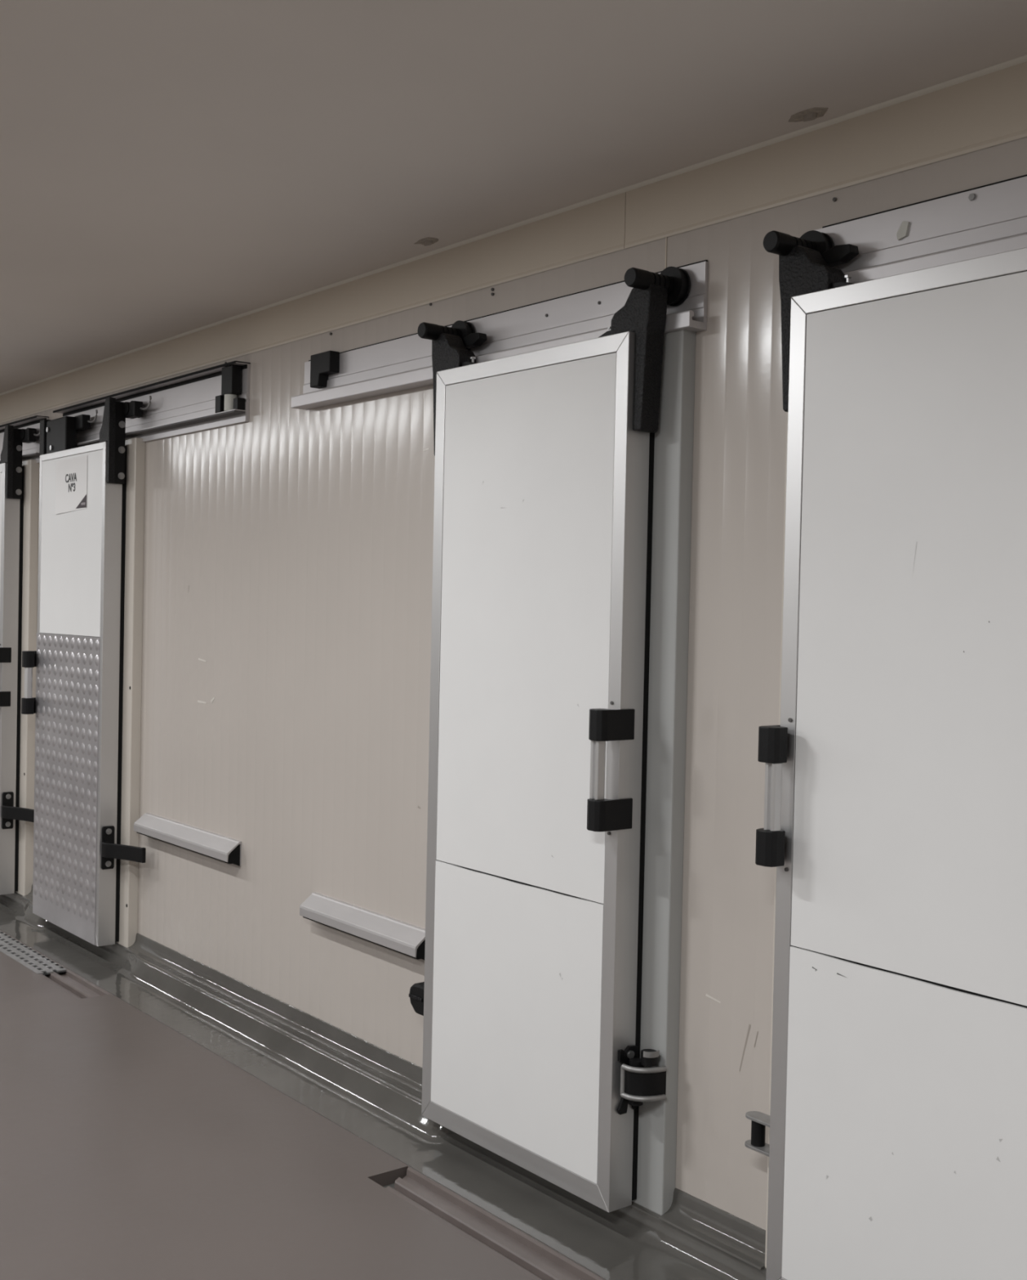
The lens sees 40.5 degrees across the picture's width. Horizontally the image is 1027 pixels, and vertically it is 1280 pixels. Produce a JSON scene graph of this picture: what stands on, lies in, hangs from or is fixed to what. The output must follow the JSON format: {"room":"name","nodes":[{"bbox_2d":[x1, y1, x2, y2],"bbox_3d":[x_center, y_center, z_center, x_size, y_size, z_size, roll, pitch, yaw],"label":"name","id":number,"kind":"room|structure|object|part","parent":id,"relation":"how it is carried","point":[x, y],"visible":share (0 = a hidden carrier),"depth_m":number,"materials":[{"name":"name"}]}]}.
{"room":"processing plant","nodes":[
{"label":"processing plant","id":0,"kind":"room"},
{"bbox_2d":[0,929,604,1279],"bbox_3d":[-4.472,1.425,4.423,6.500,0.060,15.600,0,1,-38],"label":"floor","id":1,"kind":"structure","parent":0,"point":[131,1148],"depth_m":3.87,"materials":[{"name":"concrete"}]},
{"bbox_2d":[0,930,110,999],"bbox_3d":[-2.964,1.401,7.196,0.134,0.059,4.129,0,1,-38],"label":"floor drain","id":2,"kind":"object","parent":1,"relation":"on","point":[63,978],"visible":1,"depth_m":5.98,"materials":[{"name":"metal"}]},
{"bbox_2d":[382,1167,603,1279],"bbox_3d":[1.024,1.589,2.172,0.134,0.059,4.434,0,1,-38],"label":"floor drain","id":3,"kind":"object","parent":1,"relation":"on","point":[529,1256],"visible":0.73,"depth_m":3.57,"materials":[{"name":"metal"}]},
{"bbox_2d":[0,136,1026,1230],"bbox_3d":[-1.841,0.070,6.424,0.102,2.720,15.656,0,1,-38],"label":"wall","id":4,"kind":"structure","parent":0,"point":[287,585],"depth_m":4.59,"materials":[{"name":"beige metal"}]},
{"bbox_2d":[0,415,48,894],"bbox_3d":[-2.877,0.074,7.476,0.217,2.426,1.522,0,1,-38],"label":"sliding door","id":5,"kind":"structure","parent":4,"relation":"in","point":[11,472],"depth_m":7.09,"materials":[{"name":"metal"}]},
{"bbox_3d":[-2.581,0.870,7.099,0.056,0.188,0.009,0,1,-38],"label":"guide arm","id":6,"kind":"part","parent":5,"relation":"part of","materials":[{"name":"black plastic"}]},
{"bbox_3d":[-2.819,0.190,7.407,0.079,2.200,0.808,0,1,-38],"label":"frame","id":7,"kind":"part","parent":5,"relation":"part of","materials":[{"name":"metal"}]},
{"bbox_3d":[-2.809,-1.028,7.521,0.064,0.223,1.472,0,1,-38],"label":"door rail","id":8,"kind":"part","parent":5,"relation":"part of","materials":[{"name":"silver metal"}]},
{"bbox_2d":[15,459,39,896],"bbox_3d":[-2.755,0.182,7.458,0.048,2.224,0.988,0,1,-38],"label":"trim","id":9,"kind":"structure","parent":4,"relation":"attached to","point":[31,469],"depth_m":7.08,"materials":[{"name":"beige metal"}]},
{"bbox_2d":[22,884,32,902],"bbox_3d":[-2.378,1.281,6.966,0.060,0.063,0.316,0,1,-38],"label":"baseboard","id":10,"kind":"structure","parent":4,"relation":"attached to","point":[29,896],"depth_m":7.06,"materials":[{"name":"grey plastic"}]},
{"bbox_2d":[115,437,145,947],"bbox_3d":[-1.946,0.220,6.438,0.048,2.224,0.985,0,1,-38],"label":"trim","id":11,"kind":"structure","parent":4,"relation":"attached to","point":[135,447],"depth_m":6.06,"materials":[{"name":"beige metal"}]},
{"bbox_2d":[21,360,250,946],"bbox_3d":[-1.705,0.129,5.998,0.217,2.426,1.908,0,1,-38],"label":"sliding door","id":12,"kind":"structure","parent":4,"relation":"in","point":[77,660],"depth_m":6.17,"materials":[{"name":"metal"}]},
{"bbox_3d":[-2.312,0.203,6.628,0.031,0.148,0.032,0,1,-38],"label":"pull handle","id":13,"kind":"part","parent":12,"relation":"part of","materials":[{"name":"metal"}]},
{"bbox_3d":[-2.248,-0.882,6.711,0.060,0.355,0.059,0,1,-38],"label":"plate","id":14,"kind":"part","parent":12,"relation":"part of","materials":[{"name":"black metal"}]},
{"bbox_3d":[-2.062,0.651,6.378,0.010,1.349,0.773,0,1,-38],"label":"kick plate","id":15,"kind":"part","parent":12,"relation":"part of","materials":[{"name":"metal"}]},
{"bbox_2d":[54,455,87,514],"bbox_3d":[-2.016,-0.704,6.334,0.005,0.247,0.375,0,1,-38],"label":"paper sign","id":16,"kind":"object","parent":12,"relation":"attached to","point":[71,485],"visible":1,"depth_m":6.33,"materials":[{"name":"white paper"}]},
{"bbox_3d":[-2.010,0.228,6.388,0.079,2.200,0.805,0,1,-38],"label":"frame","id":17,"kind":"part","parent":12,"relation":"part of","materials":[{"name":"metal"}]},
{"bbox_3d":[-1.773,0.908,6.080,0.056,0.188,0.009,0,1,-38],"label":"guide arm","id":18,"kind":"part","parent":12,"relation":"part of","materials":[{"name":"black plastic"}]},
{"bbox_3d":[-1.620,-0.972,6.021,0.066,0.223,1.902,0,1,-38],"label":"door rail","id":19,"kind":"part","parent":12,"relation":"part of","materials":[{"name":"silver metal"}]},
{"bbox_2d":[133,812,241,866],"bbox_3d":[-1.338,0.807,5.656,0.061,0.096,0.872,0,1,-38],"label":"rail","id":20,"kind":"object","parent":4,"relation":"attached to","point":[222,848],"visible":1,"depth_m":5.58,"materials":[{"name":"metal"}]},
{"bbox_2d":[124,933,422,1097],"bbox_3d":[-0.953,1.348,5.170,0.061,0.064,2.300,0,1,-38],"label":"baseboard","id":21,"kind":"structure","parent":4,"relation":"attached to","point":[405,1074],"depth_m":5.00,"materials":[{"name":"grey plastic"}]},
{"bbox_2d":[299,892,425,959],"bbox_3d":[-0.502,0.946,4.602,0.061,0.096,0.715,0,1,-38],"label":"rail","id":22,"kind":"object","parent":4,"relation":"attached to","point":[397,935],"visible":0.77,"depth_m":4.56,"materials":[{"name":"metal"}]},
{"bbox_2d":[0,891,766,1279],"bbox_3d":[-2.032,1.378,6.357,0.276,0.101,15.600,0,1,-38],"label":"trim","id":23,"kind":"structure","parent":4,"relation":"attached to","point":[629,1242],"depth_m":4.25,"materials":[{"name":"grey plastic"}]},
{"bbox_2d":[290,259,707,1212],"bbox_3d":[-0.239,0.222,4.150,0.216,2.378,1.958,0,1,-38],"label":"sliding door","id":24,"kind":"structure","parent":4,"relation":"in","point":[529,998],"depth_m":3.71,"materials":[{"name":"metal"}]},
{"bbox_3d":[-0.269,1.077,4.181,0.050,0.090,0.095,0,1,-38],"label":"guide arm","id":25,"kind":"part","parent":24,"relation":"part of","materials":[{"name":"black plastic"}]},
{"bbox_3d":[-0.154,-0.880,4.176,0.060,0.174,1.958,0,1,-38],"label":"door rail","id":26,"kind":"part","parent":24,"relation":"part of","materials":[{"name":"silver metal"}]},
{"bbox_3d":[-0.006,1.012,3.799,0.006,0.709,0.731,0,1,-38],"label":"kick plate","id":27,"kind":"part","parent":24,"relation":"part of","materials":[{"name":"white metal"}]},
{"bbox_3d":[0.209,0.322,3.452,0.031,0.148,0.032,0,1,-38],"label":"pull handle","id":28,"kind":"part","parent":24,"relation":"part of","materials":[{"name":"metal"}]},
{"bbox_3d":[0.287,1.107,3.503,0.064,0.168,0.009,0,1,-38],"label":"guide arm","id":29,"kind":"part","parent":24,"relation":"part of","materials":[{"name":"black plastic"}]},
{"bbox_2d":[0,54,1026,422],"bbox_3d":[-1.874,-1.196,6.387,0.010,0.188,15.600,0,1,-38],"label":"trim","id":30,"kind":"structure","parent":4,"relation":"attached to","point":[985,108],"depth_m":3.66,"materials":[{"name":"grey"}]},
{"bbox_2d":[631,329,696,1215],"bbox_3d":[0.102,0.316,3.859,0.047,2.224,1.004,0,1,-38],"label":"trim","id":31,"kind":"structure","parent":4,"relation":"attached to","point":[673,438],"depth_m":3.48,"materials":[{"name":"silver metal"}]},
{"bbox_2d":[658,1187,765,1270],"bbox_3d":[0.489,1.415,3.353,0.061,0.063,0.334,0,1,-38],"label":"baseboard","id":32,"kind":"structure","parent":4,"relation":"attached to","point":[743,1240],"depth_m":3.36,"materials":[{"name":"grey plastic"}]},
{"bbox_2d":[764,412,787,1268],"bbox_3d":[0.958,0.356,2.780,0.047,2.224,1.083,0,1,-38],"label":"trim","id":33,"kind":"structure","parent":4,"relation":"attached to","point":[787,412],"depth_m":3.19,"materials":[{"name":"silver metal"}]},
{"bbox_2d":[744,174,1026,1279],"bbox_3d":[1.299,0.290,2.212,0.216,2.385,2.433,0,1,-38],"label":"sliding door","id":34,"kind":"structure","parent":4,"relation":"in","point":[894,833],"depth_m":2.81,"materials":[{"name":"metal"}]},
{"bbox_3d":[0.568,1.153,3.153,0.044,0.007,0.102,0,1,-38],"label":"fork plate","id":35,"kind":"part","parent":34,"relation":"part of","materials":[{"name":"metal"}]},
{"bbox_3d":[0.570,1.087,3.152,0.044,0.007,0.102,0,1,-38],"label":"fork plate","id":36,"kind":"part","parent":34,"relation":"part of","materials":[{"name":"metal"}]},
{"bbox_3d":[0.561,0.338,3.008,0.031,0.148,0.032,0,1,-38],"label":"pull handle","id":37,"kind":"part","parent":34,"relation":"part of","materials":[{"name":"metal"}]},
{"bbox_3d":[0.850,1.043,2.720,0.006,0.727,0.814,0,1,-38],"label":"kick plate","id":38,"kind":"part","parent":34,"relation":"part of","materials":[{"name":"white metal"}]},
{"bbox_3d":[1.402,-0.814,2.216,0.060,0.172,2.375,0,1,-38],"label":"door rail","id":39,"kind":"part","parent":34,"relation":"part of","materials":[{"name":"silver metal"}]},
{"bbox_2d":[0,0,1026,393],"bbox_3d":[-4.373,-1.354,4.398,6.600,0.100,15.600,0,1,-38],"label":"ceiling","id":40,"kind":"structure","parent":0,"point":[169,168],"depth_m":3.16,"materials":[{"name":"paint"}]},
{"bbox_2d":[413,236,438,245],"bbox_3d":[-0.262,-1.206,4.226,0.054,0.011,0.096,1,1,-26],"label":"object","id":41,"kind":"object","parent":40,"relation":"attached to","point":[428,241],"visible":1,"depth_m":4.21,"materials":[{"name":"beige"}]},
{"bbox_2d":[788,106,828,122],"bbox_3d":[0.656,-1.164,3.096,0.058,0.011,0.114,0,1,-38],"label":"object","id":42,"kind":"object","parent":40,"relation":"attached to","point":[810,114],"visible":1,"depth_m":3.08,"materials":[{"name":"beige"}]}
]}

